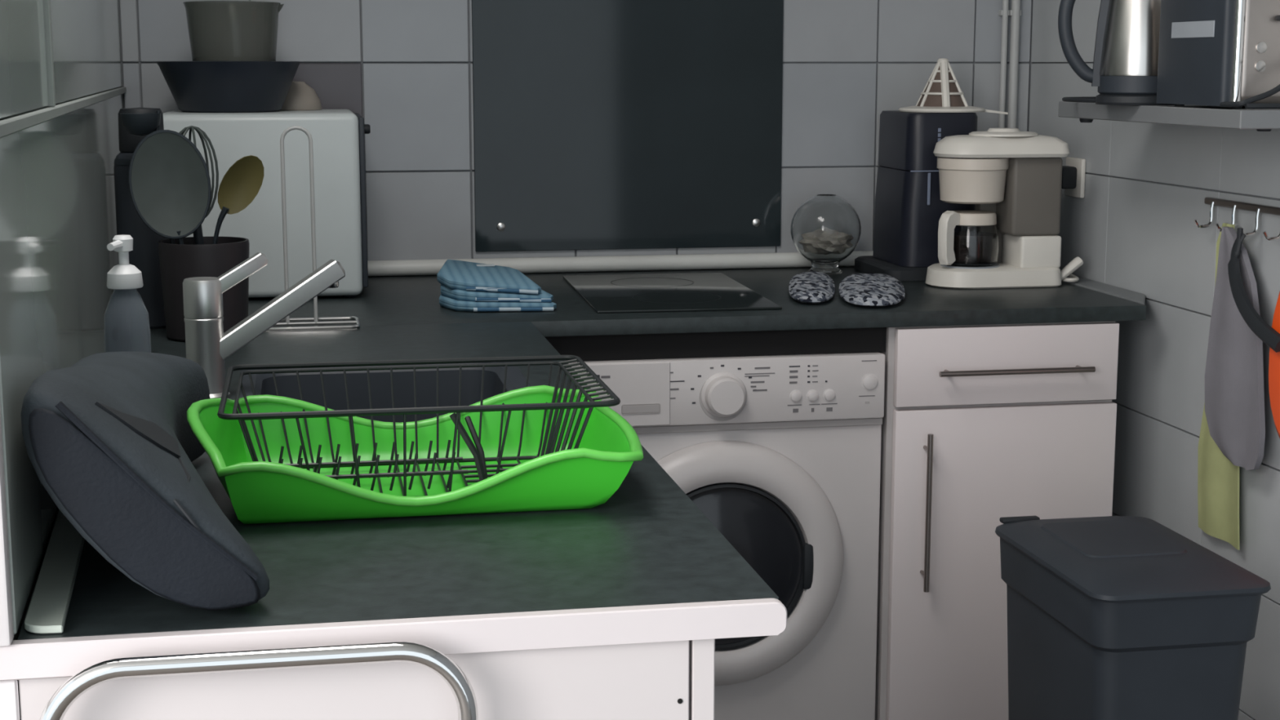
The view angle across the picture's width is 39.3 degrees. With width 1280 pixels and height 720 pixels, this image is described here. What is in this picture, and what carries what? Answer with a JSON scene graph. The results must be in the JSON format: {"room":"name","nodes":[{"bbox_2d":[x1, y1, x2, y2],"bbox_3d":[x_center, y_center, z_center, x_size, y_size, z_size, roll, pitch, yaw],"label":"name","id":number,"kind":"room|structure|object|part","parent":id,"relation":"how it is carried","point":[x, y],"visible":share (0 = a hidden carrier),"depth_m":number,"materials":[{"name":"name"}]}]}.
{"room":"kitchen","nodes":[
{"label":"kitchen","id":0,"kind":"room"},
{"bbox_2d":[0,0,123,719],"bbox_3d":[-0.890,-0.315,2.434,0.393,2.500,2.380,-2,9,-10],"label":"wall","id":1,"kind":"structure","parent":0,"point":[58,224],"depth_m":1.76,"materials":[{"name":"tile"}]},
{"bbox_2d":[0,407,13,646],"bbox_3d":[-0.669,-0.568,1.198,0.392,1.600,0.018,-2,9,-10],"label":"trim","id":2,"kind":"structure","parent":1,"relation":"attached to","point":[6,631],"depth_m":1.35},
{"bbox_2d":[0,680,19,719],"bbox_3d":[-0.671,0.679,1.410,0.393,0.869,0.004,-2,9,-10],"label":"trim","id":3,"kind":"structure","parent":1,"relation":"attached to","point":[9,697],"depth_m":1.38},
{"bbox_3d":[-0.547,-0.566,1.521,0.007,0.708,0.558,-2,10,-13],"label":"panel","id":4,"kind":"part","parent":1,"relation":"part of","materials":[{"name":"grey glass"}]},
{"bbox_2d":[43,0,55,106],"bbox_3d":[-0.612,-0.611,1.798,0.014,0.708,0.015,-2,9,-10],"label":"trim","id":5,"kind":"structure","parent":1,"relation":"attached to","point":[46,3],"depth_m":1.84,"materials":[{"name":"grey metal"}]},
{"bbox_2d":[0,87,126,137],"bbox_3d":[-0.756,-0.353,2.448,0.014,0.011,2.368,-2,10,-13],"label":"trim","id":6,"kind":"structure","parent":1,"relation":"attached to","point":[15,123],"depth_m":1.78,"materials":[{"name":"grey metal"}]},
{"bbox_3d":[-0.827,-0.754,2.665,0.007,0.708,1.793,-2,10,-13],"label":"panel","id":7,"kind":"part","parent":1,"relation":"part of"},
{"bbox_2d":[118,0,1033,260],"bbox_3d":[-0.949,-0.517,3.663,3.895,2.500,0.100,-2,9,-10],"label":"wall","id":8,"kind":"structure","parent":0,"point":[405,67],"depth_m":3.75,"materials":[{"name":"grey tile"}]},
{"bbox_2d":[367,250,873,276],"bbox_3d":[0.034,-0.208,3.831,1.220,0.033,0.033,-2,9,-10],"label":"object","id":9,"kind":"structure","parent":8,"relation":"attached to","point":[781,260],"depth_m":3.80,"materials":[{"name":"white plastic"}]},
{"bbox_2d":[471,0,783,252],"bbox_3d":[-0.021,-0.648,3.759,0.661,0.833,0.012,-2,9,-10],"label":"backsplash","id":10,"kind":"structure","parent":8,"relation":"attached to","point":[598,124],"depth_m":3.78,"materials":[{"name":"black glass"}]},
{"bbox_2d":[998,0,1009,128],"bbox_3d":[0.791,-1.004,3.850,0.019,1.600,0.022,-2,9,-10],"label":"pipe","id":11,"kind":"object","parent":8,"relation":"attached to","point":[1005,12],"visible":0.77,"depth_m":3.90,"materials":[{"name":"metal"}]},
{"bbox_2d":[1007,0,1021,128],"bbox_3d":[0.815,-1.004,3.853,0.025,1.600,0.025,-2,9,-10],"label":"pipe","id":12,"kind":"object","parent":8,"relation":"attached to","point":[1015,11],"visible":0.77,"depth_m":3.90,"materials":[{"name":"metal"}]},
{"bbox_2d":[1028,0,1279,719],"bbox_3d":[1.408,-0.139,1.361,0.121,2.500,5.366,-2,9,-10],"label":"wall","id":13,"kind":"structure","parent":0,"point":[1133,228],"depth_m":3.33,"materials":[{"name":"grey tile"}]},
{"bbox_2d":[1061,156,1085,198],"bbox_3d":[0.883,-0.377,3.706,0.044,0.080,0.080,-2,9,-10],"label":"wall socket","id":14,"kind":"object","parent":13,"relation":"attached to","point":[1073,173],"visible":0.87,"depth_m":3.68,"materials":[{"name":"white plastic"}]},
{"bbox_2d":[1057,101,1279,131],"bbox_3d":[0.931,-0.408,3.001,0.204,0.036,0.660,-2,9,-10],"label":"wall shelf","id":15,"kind":"object","parent":13,"relation":"attached to","point":[1260,119],"visible":0.98,"depth_m":2.86,"materials":[{"name":"grey metal"}]},
{"bbox_2d":[1057,0,1173,105],"bbox_3d":[0.821,-0.563,3.115,0.203,0.232,0.314,1,9,7],"label":"kettle","id":16,"kind":"object","parent":15,"relation":"on","point":[1124,72],"visible":0.84,"depth_m":2.98,"materials":[{"name":"silver metal"}]},
{"bbox_3d":[0.751,-0.561,3.038,0.084,0.186,0.023,2,9,10],"label":"handle","id":17,"kind":"part","parent":16,"relation":"part of","materials":[{"name":"black plastic"}]},
{"bbox_2d":[1155,0,1279,108],"bbox_3d":[0.960,-0.494,2.804,0.187,0.196,0.285,-2,9,-10],"label":"toaster","id":18,"kind":"object","parent":15,"relation":"on","point":[1212,53],"visible":1,"depth_m":2.73,"materials":[{"name":"black plastic"}]},
{"bbox_3d":[0.906,-0.478,2.716,0.017,0.186,0.017,-2,9,-10],"label":"corner trim","id":19,"kind":"part","parent":18,"relation":"part of","materials":[{"name":"silver metal"}]},
{"bbox_3d":[0.977,-0.517,2.708,0.030,0.008,0.019,-2,9,-10],"label":"lever","id":20,"kind":"part","parent":18,"relation":"part of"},
{"bbox_2d":[1194,197,1279,240],"bbox_3d":[1.020,-0.232,2.988,0.046,0.052,0.375,-2,9,-10],"label":"hook rail","id":21,"kind":"object","parent":13,"relation":"attached to","point":[1213,202],"visible":1,"depth_m":3.04,"materials":[{"name":"silver metal"}]},
{"bbox_2d":[1197,222,1239,550],"bbox_3d":[1.011,0.040,3.107,0.016,0.551,0.167,-2,9,-10],"label":"tea towel","id":22,"kind":"object","parent":21,"relation":"hanging from","point":[1218,478],"visible":0.46,"depth_m":3.14,"materials":[{"name":"yellow fabric"}]},
{"bbox_2d":[1204,226,1265,470],"bbox_3d":[1.007,-0.019,3.013,0.026,0.395,0.196,-2,9,-10],"label":"oven mitt","id":23,"kind":"object","parent":21,"relation":"hanging from","point":[1234,395],"visible":0.9,"depth_m":3.02,"materials":[{"name":"grey fabric"}]},
{"bbox_2d":[1227,227,1279,438],"bbox_3d":[1.006,-0.023,2.821,0.054,0.337,0.393,-1,9,-8],"label":"pan","id":24,"kind":"object","parent":21,"relation":"hanging from","point":[1270,335],"visible":1,"depth_m":2.83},
{"bbox_3d":[-0.466,1.174,1.270,3.875,0.060,5.460,-2,9,-10],"label":"floor","id":25,"kind":"structure","parent":0,"visible":0},
{"bbox_2d":[18,639,715,719],"bbox_3d":[-0.358,0.535,2.290,0.549,0.870,1.637,-2,9,-10],"label":"base cabinet","id":26,"kind":"object","parent":25,"relation":"on","point":[663,680],"visible":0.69,"depth_m":1.44,"materials":[{"name":"laminate"}]},
{"bbox_2d":[40,641,478,719],"bbox_3d":[-0.294,0.342,1.403,0.350,0.250,0.046,-2,9,-10],"label":"towel rail","id":27,"kind":"object","parent":26,"relation":"attached to","point":[56,708],"visible":1,"depth_m":1.36,"materials":[{"name":"silver metal"}]},
{"bbox_3d":[-0.098,0.526,2.339,0.019,0.870,1.634,-2,9,-10],"label":"panel","id":28,"kind":"part","parent":26,"relation":"part of","materials":[{"name":"laminate"}]},
{"bbox_2d":[568,351,884,719],"bbox_3d":[0.099,0.361,3.489,0.598,0.823,0.604,-2,9,-10],"label":"washing machine","id":29,"kind":"object","parent":25,"relation":"on","point":[781,454],"visible":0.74,"depth_m":3.22,"materials":[{"name":"white plastic"}]},
{"bbox_2d":[0,266,1146,680],"bbox_3d":[0.129,0.037,2.675,1.921,0.080,2.385,-2,9,-10],"label":"countertop","id":30,"kind":"structure","parent":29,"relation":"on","point":[645,564],"depth_m":1.64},
{"bbox_2d":[24,509,84,633],"bbox_3d":[-0.507,0.178,1.569,0.030,0.006,0.390,-2,10,-14],"label":"trim strip","id":31,"kind":"object","parent":30,"relation":"on","point":[47,611],"visible":0.88,"depth_m":1.50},
{"bbox_2d":[103,235,151,352],"bbox_3d":[-0.625,-0.037,2.185,0.055,0.232,0.055,-6,11,-31],"label":"soap dispenser","id":32,"kind":"object","parent":30,"relation":"on","point":[126,327],"visible":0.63,"depth_m":2.16,"materials":[{"name":"plastic"}]},
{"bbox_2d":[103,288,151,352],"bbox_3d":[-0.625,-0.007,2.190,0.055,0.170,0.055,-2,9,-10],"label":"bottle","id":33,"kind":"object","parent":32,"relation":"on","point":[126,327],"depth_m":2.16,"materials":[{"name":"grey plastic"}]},
{"bbox_2d":[113,107,168,328],"bbox_3d":[-0.828,-0.238,3.000,0.094,0.364,0.094,-2,9,-10],"label":"flask","id":34,"kind":"object","parent":30,"relation":"on","point":[144,255],"visible":0.4,"depth_m":2.96,"materials":[{"name":"black plastic"}]},
{"bbox_3d":[-0.828,-0.383,2.976,0.074,0.072,0.074,-2,9,-10],"label":"cup lid","id":35,"kind":"part","parent":34,"relation":"part of","materials":[{"name":"black plastic"}]},
{"bbox_2d":[21,351,269,610],"bbox_3d":[-0.468,0.065,1.688,0.183,0.186,0.635,-3,10,-16],"label":"bag","id":36,"kind":"object","parent":30,"relation":"on","point":[109,437],"visible":0.95,"depth_m":1.41,"materials":[{"name":"fabric"}]},
{"bbox_2d":[157,236,249,342],"bbox_3d":[-0.700,-0.115,2.890,0.143,0.156,0.143,-2,9,-10],"label":"utensil crock","id":37,"kind":"object","parent":30,"relation":"on","point":[178,262],"visible":0.62,"depth_m":2.84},
{"bbox_2d":[120,111,175,244],"bbox_3d":[-0.781,-0.227,2.892,0.096,0.348,0.064,-2,9,-10],"label":"ladle","id":38,"kind":"object","parent":37,"relation":"in","point":[141,124],"visible":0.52,"depth_m":2.84,"materials":[{"name":"plastic"}]},
{"bbox_2d":[120,112,161,136],"bbox_3d":[-0.797,-0.376,2.865,0.064,0.036,0.064,-2,9,-10],"label":"bowl","id":39,"kind":"object","parent":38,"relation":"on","point":[141,124],"depth_m":2.84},
{"bbox_3d":[-0.753,-0.225,2.885,0.052,0.348,0.013,5,11,28],"label":"handle","id":40,"kind":"part","parent":38,"relation":"part of","materials":[{"name":"plastic"}]},
{"bbox_2d":[128,129,211,244],"bbox_3d":[-0.746,-0.206,2.856,0.126,0.320,0.036,-3,10,-16],"label":"strainer","id":41,"kind":"object","parent":37,"relation":"in","point":[169,180],"visible":0.8,"depth_m":2.83,"materials":[{"name":"metal"}]},
{"bbox_3d":[-0.724,-0.129,2.874,0.011,0.162,0.045,5,11,29],"label":"handle","id":42,"kind":"part","parent":41,"relation":"part of","materials":[{"name":"plastic"}]},
{"bbox_2d":[178,125,218,244],"bbox_3d":[-0.721,-0.217,2.910,0.074,0.324,0.074,0,9,0],"label":"whisk","id":43,"kind":"object","parent":37,"relation":"in","point":[197,234],"visible":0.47,"depth_m":2.90,"materials":[{"name":"metal"}]},
{"bbox_3d":[-0.712,-0.143,2.921,0.030,0.174,0.015,1,9,8],"label":"handle","id":44,"kind":"part","parent":43,"relation":"part of","materials":[{"name":"plastic"}]},
{"bbox_2d":[212,155,263,244],"bbox_3d":[-0.650,-0.188,2.869,0.104,0.279,0.026,-1,9,-4],"label":"spoon","id":45,"kind":"object","parent":37,"relation":"in","point":[239,186],"visible":0.7,"depth_m":2.86,"materials":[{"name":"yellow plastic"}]},
{"bbox_3d":[-0.678,-0.148,2.877,0.050,0.198,0.017,2,10,11],"label":"handle","id":46,"kind":"part","parent":45,"relation":"part of","materials":[{"name":"plastic"}]},
{"bbox_2d":[182,252,345,398],"bbox_3d":[-0.502,-0.050,2.395,0.219,0.189,0.060,-5,10,-27],"label":"mixer tap","id":47,"kind":"object","parent":30,"relation":"on","point":[206,344],"visible":0.85,"depth_m":2.36,"materials":[{"name":"silver metal"}]},
{"bbox_3d":[-0.530,-0.113,2.365,0.080,0.055,0.017,-5,11,-28],"label":"lever","id":48,"kind":"part","parent":47,"relation":"part of","materials":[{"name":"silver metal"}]},
{"bbox_3d":[-0.482,-0.068,2.392,0.184,0.125,0.022,-5,10,-27],"label":"spout","id":49,"kind":"part","parent":47,"relation":"part of","materials":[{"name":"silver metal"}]},
{"bbox_2d":[163,109,370,297],"bbox_3d":[-0.722,-0.308,3.483,0.391,0.346,0.350,-2,9,-10],"label":"microwave","id":50,"kind":"object","parent":30,"relation":"on","point":[338,136],"visible":0.66,"depth_m":3.32,"materials":[{"name":"white plastic"}]},
{"bbox_2d":[156,61,300,112],"bbox_3d":[-0.786,-0.524,3.435,0.270,0.095,0.270,-2,9,-10],"label":"mixing bowl","id":51,"kind":"object","parent":50,"relation":"on","point":[195,86],"visible":1,"depth_m":3.34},
{"bbox_2d":[182,0,284,61],"bbox_3d":[-0.773,-0.583,3.428,0.188,0.197,0.182,-2,9,-10],"label":"pot","id":52,"kind":"object","parent":51,"relation":"in","point":[219,30],"visible":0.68,"depth_m":3.35,"materials":[{"name":"grey metal"}]},
{"bbox_2d":[280,81,321,110],"bbox_3d":[-0.687,-0.526,3.569,0.106,0.056,0.106,-2,9,-10],"label":"dish","id":53,"kind":"object","parent":50,"relation":"on","point":[300,96],"visible":0.62,"depth_m":3.53,"materials":[{"name":"beige ceramic"}]},
{"bbox_3d":[-0.548,-0.320,3.517,0.010,0.318,0.325,-2,9,-10],"label":"door","id":54,"kind":"part","parent":50,"relation":"part of","materials":[{"name":"black plastic"}]},
{"bbox_3d":[-0.516,-0.436,3.388,0.012,0.018,0.018,-2,9,-10],"label":"knob","id":55,"kind":"part","parent":50,"relation":"part of","materials":[{"name":"black plastic"}]},
{"bbox_2d":[266,125,359,330],"bbox_3d":[-0.557,-0.224,3.000,0.164,0.334,0.111,-2,9,-10],"label":"wire stand","id":56,"kind":"object","parent":30,"relation":"on","point":[289,321],"visible":0.77,"depth_m":3.00,"materials":[{"name":"silver metal"}]},
{"bbox_2d":[239,361,531,422],"bbox_3d":[-0.331,0.130,2.366,0.394,0.164,0.554,-2,9,-10],"label":"sink","id":57,"kind":"object","parent":30,"relation":"in","point":[494,376],"visible":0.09,"depth_m":2.59,"materials":[{"name":"black plastic"}]},
{"bbox_2d":[186,385,643,524],"bbox_3d":[-0.232,0.087,1.847,0.454,0.094,0.296,-2,9,-10],"label":"tray","id":58,"kind":"object","parent":30,"relation":"on","point":[586,476],"visible":0.92,"depth_m":1.81,"materials":[{"name":"green plastic"}]},
{"bbox_2d":[217,355,620,496],"bbox_3d":[-0.237,0.070,1.891,0.393,0.096,0.296,-2,9,-10],"label":"dish rack","id":59,"kind":"object","parent":58,"relation":"in","point":[477,452],"visible":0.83,"depth_m":1.87,"materials":[{"name":"metal"}]},
{"bbox_2d":[439,293,556,311],"bbox_3d":[-0.274,-0.119,3.325,0.204,0.022,0.302,-2,9,-10],"label":"folded cloth","id":60,"kind":"object","parent":30,"relation":"on","point":[444,301],"visible":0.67,"depth_m":3.19,"materials":[{"name":"blue fabric"}]},
{"bbox_2d":[440,284,553,302],"bbox_3d":[-0.275,-0.137,3.328,0.197,0.032,0.280,-2,9,-10],"label":"folded cloth","id":61,"kind":"object","parent":60,"relation":"on","point":[460,295],"visible":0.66,"depth_m":3.20,"materials":[{"name":"blue fabric"}]},
{"bbox_2d":[436,259,541,293],"bbox_3d":[-0.288,-0.155,3.325,0.181,0.039,0.278,-2,9,-10],"label":"folded cloth","id":62,"kind":"object","parent":61,"relation":"on","point":[454,274],"visible":1,"depth_m":3.25,"materials":[{"name":"blue fabric"}]},
{"bbox_2d":[562,272,782,313],"bbox_3d":[0.048,-0.133,3.464,0.352,0.005,0.555,-2,9,-10],"label":"cooktop","id":63,"kind":"object","parent":30,"relation":"in","point":[704,291],"visible":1,"depth_m":3.40,"materials":[{"name":"black glass"}]},
{"bbox_3d":[0.128,-0.030,3.184,0.639,0.048,0.016,-2,9,-10],"label":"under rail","id":64,"kind":"part","parent":30,"relation":"part of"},
{"bbox_2d":[788,271,835,302],"bbox_3d":[0.334,-0.146,3.488,0.089,0.022,0.435,1,9,6],"label":"potholder","id":65,"kind":"object","parent":30,"relation":"on","point":[805,286],"visible":1,"depth_m":3.40,"materials":[{"name":"fabric"}]},
{"bbox_2d":[790,194,861,274],"bbox_3d":[0.392,-0.266,3.784,0.148,0.164,0.148,-2,9,-10],"label":"glass globe","id":66,"kind":"object","parent":30,"relation":"on","point":[825,229],"visible":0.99,"depth_m":3.73},
{"bbox_2d":[839,273,905,306],"bbox_3d":[0.446,-0.140,3.448,0.125,0.023,0.455,1,9,7],"label":"potholder","id":67,"kind":"object","parent":30,"relation":"on","point":[858,289],"visible":1,"depth_m":3.35,"materials":[{"name":"fabric"}]},
{"bbox_2d":[854,110,977,281],"bbox_3d":[0.578,-0.349,3.752,0.200,0.338,0.253,-2,9,-10],"label":"machine","id":68,"kind":"object","parent":30,"relation":"on","point":[908,209],"visible":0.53,"depth_m":3.65,"materials":[{"name":"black plastic"}]},
{"bbox_3d":[0.578,-0.195,3.777,0.200,0.026,0.253,-2,9,-10],"label":"plate","id":69,"kind":"part","parent":68,"relation":"part of","materials":[{"name":"black plastic"}]},
{"bbox_2d":[897,57,1008,114],"bbox_3d":[0.634,-0.564,3.694,0.202,0.115,0.178,6,11,34],"label":"filter","id":70,"kind":"object","parent":68,"relation":"on","point":[942,92],"visible":1,"depth_m":3.67,"materials":[{"name":"white plastic"}]},
{"bbox_2d":[925,128,1083,288],"bbox_3d":[0.728,-0.306,3.576,0.317,0.311,0.146,-2,9,-10],"label":"coffee maker","id":71,"kind":"object","parent":30,"relation":"on","point":[1012,177],"visible":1,"depth_m":3.52,"materials":[{"name":"white plastic"}]},
{"bbox_3d":[0.607,-0.240,3.526,0.043,0.106,0.022,-8,12,-41],"label":"jug handle","id":72,"kind":"part","parent":71,"relation":"part of","materials":[{"name":"white plastic"}]},
{"bbox_3d":[0.659,-0.189,3.581,0.116,0.003,0.116,-2,9,-10],"label":"hot plate","id":73,"kind":"part","parent":71,"relation":"part of","materials":[{"name":"metal"}]},
{"bbox_2d":[937,156,1008,204],"bbox_3d":[0.659,-0.357,3.553,0.140,0.088,0.140,-2,9,-10],"label":"basket","id":74,"kind":"object","parent":71,"relation":"on","point":[962,180],"depth_m":3.50,"materials":[{"name":"beige plastic"}]},
{"bbox_3d":[0.720,-0.452,3.552,0.136,0.015,0.124,-2,9,-10],"label":"lid","id":75,"kind":"part","parent":71,"relation":"part of","materials":[{"name":"white plastic"}]},
{"bbox_3d":[0.771,-0.331,3.587,0.102,0.154,0.123,-2,9,-10],"label":"water tank","id":76,"kind":"part","parent":71,"relation":"part of","materials":[{"name":"grey plastic"}]},
{"bbox_3d":[0.856,-0.170,3.631,0.056,0.017,0.097,-5,10,-26],"label":"power cord","id":77,"kind":"part","parent":71,"relation":"part of","materials":[{"name":"white plastic"}]},
{"bbox_3d":[-0.043,0.062,3.133,0.194,0.113,0.004,-2,9,-10],"label":"detergent drawer","id":78,"kind":"part","parent":29,"relation":"part of","materials":[{"name":"white plastic"}]},
{"bbox_3d":[0.150,0.064,3.155,0.082,0.082,0.032,-2,9,-10],"label":"dial knob","id":79,"kind":"part","parent":29,"relation":"part of","materials":[{"name":"white plastic"}]},
{"bbox_3d":[0.148,0.055,3.179,0.592,0.117,0.018,-2,9,-10],"label":"control panel","id":80,"kind":"part","parent":29,"relation":"part of","materials":[{"name":"white plastic"}]},
{"bbox_3d":[0.150,0.371,3.212,0.308,0.308,0.024,-2,9,-10],"label":"door glass","id":81,"kind":"part","parent":29,"relation":"part of","materials":[{"name":"black glass"}]},
{"bbox_3d":[0.150,0.370,3.216,0.452,0.452,0.040,-2,9,-10],"label":"porthole door","id":82,"kind":"part","parent":29,"relation":"part of","materials":[{"name":"white plastic"}]},
{"bbox_2d":[875,320,1119,719],"bbox_3d":[0.614,0.322,3.582,0.437,0.870,0.620,-2,9,-10],"label":"base cabinet","id":83,"kind":"object","parent":25,"relation":"on","point":[982,424],"visible":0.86,"depth_m":3.29,"materials":[{"name":"white laminate"}]},
{"bbox_3d":[0.522,0.278,3.243,0.010,0.292,0.010,-2,9,-10],"label":"handle","id":84,"kind":"part","parent":83,"relation":"part of","materials":[{"name":"silver metal"}]},
{"bbox_3d":[0.668,0.008,3.264,0.424,0.142,0.018,-2,9,-10],"label":"drawer","id":85,"kind":"part","parent":83,"relation":"part of","materials":[{"name":"white wood"}]},
{"bbox_3d":[0.681,0.021,3.231,0.294,0.010,0.010,-2,9,-10],"label":"handle","id":86,"kind":"part","parent":83,"relation":"part of","materials":[{"name":"silver metal"}]},
{"bbox_2d":[995,515,1271,719],"bbox_3d":[0.716,0.586,2.697,0.268,0.634,0.397,-2,9,-10],"label":"rubbish bin","id":87,"kind":"object","parent":25,"relation":"on","point":[1109,617],"visible":1,"depth_m":2.52,"materials":[{"name":"black plastic"}]},
{"bbox_3d":[0.716,0.286,2.647,0.268,0.020,0.396,-2,9,-10],"label":"lid","id":88,"kind":"part","parent":87,"relation":"part of","materials":[{"name":"black plastic"}]}
]}

